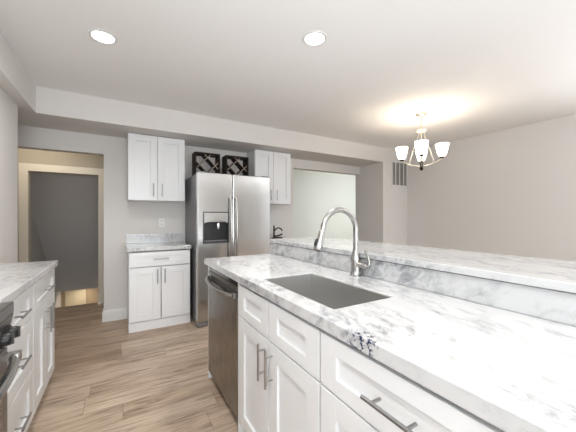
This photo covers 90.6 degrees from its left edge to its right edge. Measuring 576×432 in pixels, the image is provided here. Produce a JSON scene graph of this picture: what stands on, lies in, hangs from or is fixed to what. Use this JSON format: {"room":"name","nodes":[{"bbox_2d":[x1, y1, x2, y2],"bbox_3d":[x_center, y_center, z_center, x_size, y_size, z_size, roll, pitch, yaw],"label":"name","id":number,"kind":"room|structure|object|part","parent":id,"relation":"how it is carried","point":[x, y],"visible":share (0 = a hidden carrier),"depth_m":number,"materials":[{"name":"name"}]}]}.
{"room":"kitchen","nodes":[
{"label":"kitchen","id":0,"kind":"room"},
{"bbox_2d":[0,88,17,263],"bbox_3d":[-2.398,0.139,2.147,0.416,2.210,0.530,0,0,-30],"label":"wall","id":1,"kind":"structure","parent":0,"point":[8,108],"depth_m":2.28,"materials":[{"name":"white paint"}]},
{"bbox_2d":[0,31,35,112],"bbox_3d":[-0.953,-1.091,-1.220,1.521,0.250,8.060,0,0,-30],"label":"trim","id":2,"kind":"structure","parent":1,"relation":"attached to","point":[15,81],"depth_m":2.18,"materials":[{"name":"white paint"}]},
{"bbox_2d":[31,212,60,307],"bbox_3d":[-4.471,1.314,5.151,0.100,5.060,3.390,0,0,-30],"label":"wall","id":3,"kind":"structure","parent":0,"point":[37,253],"depth_m":4.71,"materials":[{"name":"grey paint"}]},
{"bbox_2d":[18,148,103,168],"bbox_3d":[-2.939,0.014,4.021,3.400,2.460,0.110,0,0,-30],"label":"wall","id":4,"kind":"structure","parent":0,"point":[31,156],"depth_m":3.86,"materials":[{"name":"beige paint"}]},
{"bbox_2d":[18,163,103,303],"bbox_3d":[-3.064,0.275,3.933,0.952,1.938,0.134,0,0,-30],"label":"door frame","id":5,"kind":"structure","parent":4,"relation":"in","point":[24,169],"depth_m":3.78,"materials":[{"name":"beige paint"}]},
{"bbox_2d":[31,172,97,291],"bbox_3d":[-3.836,0.348,5.175,1.020,2.527,2.790,0,0,-30],"label":"wall","id":6,"kind":"structure","parent":0,"point":[64,207],"depth_m":4.86,"materials":[{"name":"grey paint"}]},
{"bbox_2d":[61,288,97,306],"bbox_3d":[-4.880,2.244,6.934,1.200,3.200,0.100,0,0,-30],"label":"wall","id":7,"kind":"structure","parent":0,"point":[92,293],"depth_m":6.91,"materials":[{"name":"beige paint"}]},
{"bbox_2d":[65,289,85,306],"bbox_3d":[-5.034,2.569,6.762,0.400,2.150,0.040,0,0,-30],"label":"door","id":8,"kind":"structure","parent":7,"relation":"in","point":[73,297],"depth_m":6.74,"materials":[{"name":"beige paint"}]},
{"bbox_2d":[27,302,237,431],"bbox_3d":[1.484,1.269,1.798,9.020,0.050,11.040,0,0,-30],"label":"floor","id":9,"kind":"structure","parent":0,"point":[105,377],"depth_m":2.13,"materials":[{"name":"brown wood"}]},
{"bbox_2d":[0,301,21,431],"bbox_3d":[-1.187,0.773,0.660,0.753,0.881,0.760,0,0,-30],"label":"range","id":10,"kind":"object","parent":9,"relation":"on","point":[8,332],"visible":1,"depth_m":1.08,"materials":[{"name":"grey metal"}]},
{"bbox_2d":[0,347,6,431],"bbox_3d":[-0.939,0.780,0.806,0.026,0.528,0.752,0,0,-30],"label":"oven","id":11,"kind":"object","parent":10,"relation":"in","point":[3,354],"depth_m":1.10,"materials":[{"name":"silver glass"}]},
{"bbox_3d":[-1.033,0.449,1.040,0.037,0.059,0.060,0,0,-30],"label":"knob","id":12,"kind":"part","parent":10,"relation":"part of","materials":[{"name":"black plastic"}]},
{"bbox_2d":[0,301,13,322],"bbox_3d":[-1.212,0.360,0.646,0.695,0.043,0.760,0,0,-30],"label":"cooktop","id":13,"kind":"object","parent":10,"relation":"in","point":[6,308],"depth_m":1.08,"materials":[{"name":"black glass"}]},
{"bbox_3d":[-0.934,0.447,0.809,0.049,0.125,0.760,0,0,-30],"label":"control panel","id":14,"kind":"part","parent":10,"relation":"part of","materials":[{"name":"silver metal"}]},
{"bbox_3d":[-1.071,0.449,1.105,0.037,0.059,0.060,0,0,-30],"label":"knob","id":15,"kind":"part","parent":10,"relation":"part of","materials":[{"name":"black plastic"}]},
{"bbox_3d":[-0.895,0.552,0.831,0.077,0.036,0.724,0,0,-30],"label":"handle","id":16,"kind":"part","parent":10,"relation":"part of","materials":[{"name":"silver metal"}]},
{"bbox_2d":[6,285,32,431],"bbox_3d":[-1.556,0.808,1.230,0.660,0.872,0.572,0,0,-30],"label":"base cabinet","id":17,"kind":"object","parent":9,"relation":"on","point":[20,391],"visible":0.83,"depth_m":1.45,"materials":[{"name":"white wood"}]},
{"bbox_3d":[-1.315,0.708,1.371,0.020,0.284,0.564,0,0,-30],"label":"drawer","id":18,"kind":"part","parent":17,"relation":"part of","materials":[{"name":"white wood"}]},
{"bbox_3d":[-1.315,0.999,1.371,0.020,0.282,0.564,0,0,-30],"label":"drawer","id":19,"kind":"part","parent":17,"relation":"part of","materials":[{"name":"white wood"}]},
{"bbox_3d":[-1.315,0.472,1.371,0.020,0.172,0.564,0,0,-30],"label":"drawer","id":20,"kind":"part","parent":17,"relation":"part of","materials":[{"name":"white wood"}]},
{"bbox_3d":[-1.289,0.999,1.386,0.040,0.012,0.140,0,0,-30],"label":"handle","id":21,"kind":"part","parent":17,"relation":"part of","materials":[{"name":"silver metal"}]},
{"bbox_3d":[-1.289,0.472,1.386,0.040,0.012,0.140,0,0,-30],"label":"handle","id":22,"kind":"part","parent":17,"relation":"part of","materials":[{"name":"silver metal"}]},
{"bbox_3d":[-1.289,0.708,1.386,0.040,0.012,0.140,0,0,-30],"label":"handle","id":23,"kind":"part","parent":17,"relation":"part of","materials":[{"name":"silver metal"}]},
{"bbox_2d":[32,268,54,415],"bbox_3d":[-1.856,0.808,1.741,0.660,0.872,0.610,0,0,-30],"label":"base cabinet","id":24,"kind":"object","parent":9,"relation":"on","point":[43,316],"visible":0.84,"depth_m":1.84,"materials":[{"name":"white wood"}]},
{"bbox_2d":[0,260,57,302],"bbox_3d":[-1.730,0.350,1.486,0.656,0.042,1.202,0,0,-30],"label":"countertop","id":25,"kind":"structure","parent":24,"relation":"on","point":[15,278],"depth_m":1.61,"materials":[{"name":"white stone"}]},
{"bbox_3d":[-1.538,0.853,1.751,0.020,0.574,0.297,0,0,-30],"label":"door","id":26,"kind":"part","parent":24,"relation":"part of","materials":[{"name":"white wood"}]},
{"bbox_3d":[-1.615,0.472,1.883,0.020,0.172,0.602,0,0,-30],"label":"drawer","id":27,"kind":"part","parent":24,"relation":"part of","materials":[{"name":"white wood"}]},
{"bbox_3d":[-1.570,0.670,1.865,0.040,0.168,0.012,0,0,-30],"label":"handle","id":28,"kind":"part","parent":24,"relation":"part of","materials":[{"name":"silver metal"}]},
{"bbox_3d":[-1.589,0.472,1.898,0.040,0.012,0.168,0,0,-30],"label":"handle","id":29,"kind":"part","parent":24,"relation":"part of","materials":[{"name":"silver metal"}]},
{"bbox_3d":[-1.692,0.853,2.014,0.020,0.574,0.297,0,0,-30],"label":"door","id":30,"kind":"part","parent":24,"relation":"part of","materials":[{"name":"white wood"}]},
{"bbox_3d":[-1.608,0.670,1.931,0.040,0.168,0.012,0,0,-30],"label":"handle","id":31,"kind":"part","parent":24,"relation":"part of","materials":[{"name":"silver metal"}]},
{"bbox_2d":[128,249,189,332],"bbox_3d":[-1.549,0.808,3.411,0.636,0.872,0.575,0,0,-30],"label":"base cabinet","id":32,"kind":"object","parent":9,"relation":"on","point":[159,280],"visible":1,"depth_m":3.18,"materials":[{"name":"white wood"}]},
{"bbox_3d":[-1.566,0.844,3.125,0.310,0.582,0.020,0,0,-30],"label":"door","id":33,"kind":"part","parent":32,"relation":"part of","materials":[{"name":"white wood"}]},
{"bbox_2d":[126,233,190,251],"bbox_3d":[-1.559,0.292,3.417,0.659,0.157,0.563,0,0,-30],"label":"countertop","id":34,"kind":"structure","parent":32,"relation":"on","point":[164,241],"depth_m":3.53,"materials":[{"name":"white stone"}]},
{"bbox_3d":[-1.429,0.466,3.206,0.628,0.159,0.020,0,0,-30],"label":"drawer","id":35,"kind":"part","parent":32,"relation":"part of","materials":[{"name":"white wood"}]},
{"bbox_3d":[-1.292,0.844,3.286,0.310,0.582,0.020,0,0,-30],"label":"door","id":36,"kind":"part","parent":32,"relation":"part of","materials":[{"name":"white wood"}]},
{"bbox_2d":[208,266,211,377],"bbox_3d":[-0.363,0.808,2.353,0.586,0.872,0.018,0,0,-30],"label":"end panel","id":37,"kind":"object","parent":9,"relation":"on","point":[209,373],"visible":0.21,"depth_m":2.20,"materials":[{"name":"white wood"}]},
{"bbox_2d":[205,267,237,419],"bbox_3d":[-0.244,0.808,2.043,0.613,0.861,0.635,0,0,-30],"label":"dishwasher","id":38,"kind":"object","parent":9,"relation":"on","point":[222,290],"visible":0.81,"depth_m":1.85,"materials":[{"name":"grey metal"}]},
{"bbox_3d":[-0.476,0.464,1.906,0.074,0.040,0.591,0,0,-30],"label":"handle","id":39,"kind":"part","parent":38,"relation":"part of","materials":[{"name":"silver metal"}]},
{"bbox_2d":[185,171,269,327],"bbox_3d":[-0.785,0.359,3.699,0.914,1.759,0.806,0,0,-30],"label":"refrigerator","id":40,"kind":"object","parent":9,"relation":"on","point":[227,215],"visible":0.78,"depth_m":3.38,"materials":[{"name":"grey metal"}]},
{"bbox_2d":[192,151,219,175],"bbox_3d":[-1.056,-0.654,3.676,0.318,0.315,0.170,0,0,-30],"label":"wine rack","id":41,"kind":"object","parent":40,"relation":"on","point":[205,156],"visible":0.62,"depth_m":3.64,"materials":[{"name":"black wood"}]},
{"bbox_3d":[-0.857,0.341,3.323,0.408,1.697,0.070,0,0,-30],"label":"door","id":42,"kind":"part","parent":40,"relation":"part of","materials":[{"name":"silver metal"}]},
{"bbox_3d":[-0.828,0.012,3.295,0.276,0.120,0.008,0,0,-30],"label":"dispenser panel","id":43,"kind":"part","parent":40,"relation":"part of","materials":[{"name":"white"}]},
{"bbox_3d":[-0.827,0.121,3.293,0.304,0.365,0.012,0,0,-30],"label":"dispenser frame","id":44,"kind":"part","parent":40,"relation":"part of","materials":[{"name":"grey plastic"}]},
{"bbox_3d":[-0.670,0.189,3.346,0.028,0.879,0.082,0,0,-30],"label":"handle","id":45,"kind":"part","parent":40,"relation":"part of","materials":[{"name":"silver metal"}]},
{"bbox_2d":[222,155,248,175],"bbox_3d":[-0.716,-0.654,3.876,0.318,0.315,0.170,0,0,-30],"label":"wine rack","id":46,"kind":"object","parent":40,"relation":"on","point":[244,169],"visible":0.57,"depth_m":3.85,"materials":[{"name":"black wood"}]},
{"bbox_3d":[-0.612,0.189,3.381,0.028,0.879,0.082,0,0,-30],"label":"handle","id":47,"kind":"part","parent":40,"relation":"part of","materials":[{"name":"silver metal"}]},
{"bbox_3d":[-0.461,0.341,3.556,0.500,1.697,0.070,0,0,-30],"label":"door","id":48,"kind":"part","parent":40,"relation":"part of","materials":[{"name":"silver metal"}]},
{"bbox_2d":[238,283,244,431],"bbox_3d":[-0.032,0.808,1.788,0.586,0.872,0.014,0,0,-30],"label":"filler panel","id":49,"kind":"object","parent":9,"relation":"on","point":[240,428],"visible":0.08,"depth_m":1.64,"materials":[{"name":"white wood"}]},
{"bbox_2d":[239,284,323,431],"bbox_3d":[0.145,0.808,1.433,0.620,0.872,0.772,0,0,-30],"label":"base cabinet","id":50,"kind":"object","parent":9,"relation":"on","point":[280,383],"visible":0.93,"depth_m":1.24,"materials":[{"name":"white wood"}]},
{"bbox_3d":[-0.178,0.864,1.469,0.020,0.596,0.376,0,0,-30],"label":"door","id":51,"kind":"part","parent":50,"relation":"part of","materials":[{"name":"white wood"}]},
{"bbox_3d":[-0.178,0.472,1.469,0.020,0.172,0.376,0,0,-30],"label":"drawer","id":52,"kind":"part","parent":50,"relation":"part of","materials":[{"name":"white wood"}]},
{"bbox_3d":[-0.126,0.670,1.321,0.040,0.168,0.012,0,0,-30],"label":"handle","id":53,"kind":"part","parent":50,"relation":"part of","materials":[{"name":"silver metal"}]},
{"bbox_3d":[-0.087,0.670,1.256,0.040,0.168,0.012,0,0,-30],"label":"handle","id":54,"kind":"part","parent":50,"relation":"part of","materials":[{"name":"silver metal"}]},
{"bbox_3d":[0.018,0.472,1.136,0.020,0.172,0.380,0,0,-30],"label":"drawer","id":55,"kind":"part","parent":50,"relation":"part of","materials":[{"name":"white wood"}]},
{"bbox_3d":[0.018,0.864,1.136,0.020,0.596,0.380,0,0,-30],"label":"door","id":56,"kind":"part","parent":50,"relation":"part of","materials":[{"name":"white wood"}]},
{"bbox_2d":[321,331,503,431],"bbox_3d":[0.498,0.808,0.831,0.620,0.872,0.620,0,0,-30],"label":"base cabinet","id":57,"kind":"object","parent":9,"relation":"on","point":[360,393],"visible":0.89,"depth_m":0.76,"materials":[{"name":"white wood"}]},
{"bbox_3d":[0.274,0.713,0.700,0.020,0.294,0.612,0,0,-30],"label":"drawer","id":58,"kind":"part","parent":57,"relation":"part of","materials":[{"name":"white wood"}]},
{"bbox_3d":[0.248,0.472,0.684,0.040,0.012,0.168,0,0,-30],"label":"handle","id":59,"kind":"part","parent":57,"relation":"part of","materials":[{"name":"silver metal"}]},
{"bbox_3d":[-0.160,0.808,4.225,0.600,0.872,0.575,0,0,-30],"label":"base cabinet","id":60,"kind":"object","parent":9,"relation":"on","visible":0},
{"bbox_3d":[-0.161,0.350,4.237,0.630,0.042,0.563,0,0,-30],"label":"countertop","id":61,"kind":"structure","parent":60,"relation":"on","visible":0},
{"bbox_2d":[272,226,282,238],"bbox_3d":[-0.155,0.229,4.257,0.171,0.200,0.170,0,0,-30],"label":"wire stand","id":62,"kind":"object","parent":61,"relation":"on","point":[274,228],"visible":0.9,"depth_m":4.22,"materials":[{"name":"brown metal"}]},
{"bbox_3d":[0.909,0.808,0.131,0.620,0.872,1.000,0,0,-30],"label":"base cabinet","id":63,"kind":"object","parent":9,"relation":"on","visible":0},
{"bbox_2d":[204,254,575,431],"bbox_3d":[0.429,0.350,0.996,0.608,0.042,3.285,0,0,-30],"label":"countertop","id":64,"kind":"structure","parent":63,"relation":"on","point":[513,371],"depth_m":0.75,"materials":[{"name":"white stone"}]},
{"bbox_2d":[265,274,390,308],"bbox_3d":[0.152,0.465,1.348,0.309,0.263,0.578,0,0,-30],"label":"sink","id":65,"kind":"object","parent":64,"relation":"in","point":[333,294],"visible":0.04,"depth_m":1.54,"materials":[{"name":"silver metal"}]},
{"bbox_2d":[314,207,370,276],"bbox_3d":[0.290,0.138,1.506,0.320,0.380,0.141,0,0,-30],"label":"faucet","id":66,"kind":"object","parent":64,"relation":"on","point":[357,264],"visible":1,"depth_m":1.55,"materials":[{"name":"silver metal"}]},
{"bbox_3d":[0.427,0.228,1.537,0.032,0.096,0.057,0,0,-30],"label":"lever","id":67,"kind":"part","parent":66,"relation":"part of","materials":[{"name":"silver metal"}]},
{"bbox_2d":[18,125,359,317],"bbox_3d":[-0.974,0.014,4.159,6.930,2.460,0.120,0,0,-30],"label":"wall","id":68,"kind":"structure","parent":0,"point":[122,217],"depth_m":3.48,"materials":[{"name":"white paint"}]},
{"bbox_2d":[104,307,126,321],"bbox_3d":[-2.076,1.177,3.434,0.242,0.135,0.015,0,0,-30],"label":"baseboard","id":69,"kind":"structure","parent":68,"relation":"attached to","point":[120,313],"depth_m":3.43,"materials":[{"name":"white paint"}]},
{"bbox_2d":[127,133,184,201],"bbox_3d":[-1.618,-0.578,3.507,0.618,0.768,0.347,0,0,-30],"label":"upper cabinet","id":70,"kind":"object","parent":68,"relation":"attached to","point":[155,165],"visible":1,"depth_m":3.38,"materials":[{"name":"white wood"}]},
{"bbox_3d":[-1.689,-0.577,3.322,0.305,0.762,0.020,0,0,-30],"label":"door","id":71,"kind":"part","parent":70,"relation":"part of","materials":[{"name":"white wood"}]},
{"bbox_3d":[-1.422,-0.577,3.478,0.305,0.762,0.020,0,0,-30],"label":"door","id":72,"kind":"part","parent":70,"relation":"part of","materials":[{"name":"white wood"}]},
{"bbox_2d":[158,218,163,226],"bbox_3d":[-1.639,0.074,3.694,0.072,0.116,0.009,0,0,-30],"label":"outlet","id":73,"kind":"object","parent":68,"relation":"attached to","point":[160,220],"visible":1,"depth_m":3.69,"materials":[{"name":"white plastic"}]},
{"bbox_2d":[18,86,382,166],"bbox_3d":[-1.134,-1.091,3.671,6.160,0.250,0.560,0,0,-30],"label":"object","id":74,"kind":"structure","parent":68,"relation":"attached to","point":[56,109],"depth_m":3.33,"materials":[{"name":"white paint"}]},
{"bbox_2d":[247,149,290,204],"bbox_3d":[-0.280,-0.578,4.292,0.589,0.768,0.347,0,0,-30],"label":"upper cabinet","id":75,"kind":"object","parent":68,"relation":"attached to","point":[274,165],"visible":0.76,"depth_m":4.19,"materials":[{"name":"white wood"}]},
{"bbox_3d":[-0.344,-0.577,4.111,0.290,0.762,0.020,0,0,-30],"label":"door","id":76,"kind":"part","parent":75,"relation":"part of","materials":[{"name":"white wood"}]},
{"bbox_3d":[-0.090,-0.577,4.260,0.290,0.762,0.020,0,0,-30],"label":"door","id":77,"kind":"part","parent":75,"relation":"part of","materials":[{"name":"white wood"}]},
{"bbox_2d":[0,0,575,174],"bbox_3d":[0.932,-1.266,2.738,9.020,0.100,13.220,0,0,-30],"label":"ceiling","id":78,"kind":"structure","parent":0,"point":[476,67],"depth_m":2.21,"materials":[{"name":"white paint"}]},
{"bbox_2d":[88,28,117,44],"bbox_3d":[-1.247,-1.213,1.922,0.172,0.006,0.172,0,0,-30],"label":"recessed light","id":79,"kind":"object","parent":78,"relation":"in","point":[99,35],"visible":1,"depth_m":1.91,"materials":[{"name":"white plastic"}]},
{"bbox_2d":[302,30,327,45],"bbox_3d":[0.183,-1.213,1.941,0.172,0.006,0.172,0,0,-30],"label":"recessed light","id":80,"kind":"object","parent":78,"relation":"in","point":[315,37],"visible":1,"depth_m":1.94,"materials":[{"name":"white plastic"}]},
{"bbox_2d":[396,112,448,170],"bbox_3d":[1.575,-0.881,3.363,0.445,0.670,0.445,0,0,-20],"label":"chandelier","id":81,"kind":"object","parent":78,"relation":"hanging from","point":[421,145],"visible":1,"depth_m":3.31,"materials":[{"name":"white glass"}]},
{"bbox_3d":[1.380,-0.766,3.454,0.142,0.147,0.142,0,0,25],"label":"lamp shade","id":82,"kind":"part","parent":81,"relation":"part of","materials":[{"name":"white glass"}]},
{"bbox_3d":[1.483,-0.766,3.168,0.142,0.147,0.142,0,0,25],"label":"lamp shade","id":83,"kind":"part","parent":81,"relation":"part of","materials":[{"name":"white glass"}]},
{"bbox_3d":[1.666,-0.766,3.558,0.142,0.147,0.142,0,0,25],"label":"lamp shade","id":84,"kind":"part","parent":81,"relation":"part of","materials":[{"name":"white glass"}]},
{"bbox_3d":[1.769,-0.766,3.272,0.142,0.147,0.142,0,0,25],"label":"lamp shade","id":85,"kind":"part","parent":81,"relation":"part of","materials":[{"name":"white glass"}]},
{"bbox_2d":[293,169,355,239],"bbox_3d":[0.412,0.014,7.499,5.100,2.460,0.120,0,0,-30],"label":"wall","id":86,"kind":"structure","parent":0,"point":[315,194],"depth_m":7.72,"materials":[{"name":"white paint"}]},
{"bbox_2d":[360,148,406,244],"bbox_3d":[1.803,0.014,5.394,0.650,2.460,0.560,0,0,-30],"label":"wall","id":87,"kind":"structure","parent":0,"point":[383,206],"depth_m":5.16,"materials":[{"name":"white paint"}]},
{"bbox_2d":[391,161,407,186],"bbox_3d":[2.036,-0.783,5.199,0.430,0.450,0.012,0,0,-30],"label":"air vent","id":88,"kind":"object","parent":87,"relation":"in","point":[399,170],"visible":0.95,"depth_m":5.19,"materials":[{"name":"white metal"}]},
{"bbox_2d":[276,254,575,326],"bbox_3d":[0.765,0.736,1.194,0.131,1.016,3.285,0,0,-30],"label":"wall","id":89,"kind":"structure","parent":0,"point":[276,254],"depth_m":1.17,"materials":[{"name":"white paint"}]},
{"bbox_2d":[270,237,575,292],"bbox_3d":[0.920,0.212,1.293,0.575,0.030,3.300,0,0,-30],"label":"bar","id":90,"kind":"object","parent":89,"relation":"on","point":[560,275],"visible":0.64,"depth_m":1.26,"materials":[{"name":"white stone"}]},
{"bbox_2d":[272,243,575,325],"bbox_3d":[0.700,0.281,1.155,0.020,0.096,3.285,0,0,-30],"label":"backsplash","id":91,"kind":"structure","parent":89,"relation":"attached to","point":[549,304],"depth_m":1.13,"materials":[{"name":"white stone"}]},
{"bbox_2d":[407,114,575,261],"bbox_3d":[4.175,0.014,2.113,0.120,2.460,8.620,0,0,-30],"label":"wall","id":92,"kind":"structure","parent":0,"point":[512,191],"depth_m":3.98,"materials":[{"name":"white paint"}]}
]}

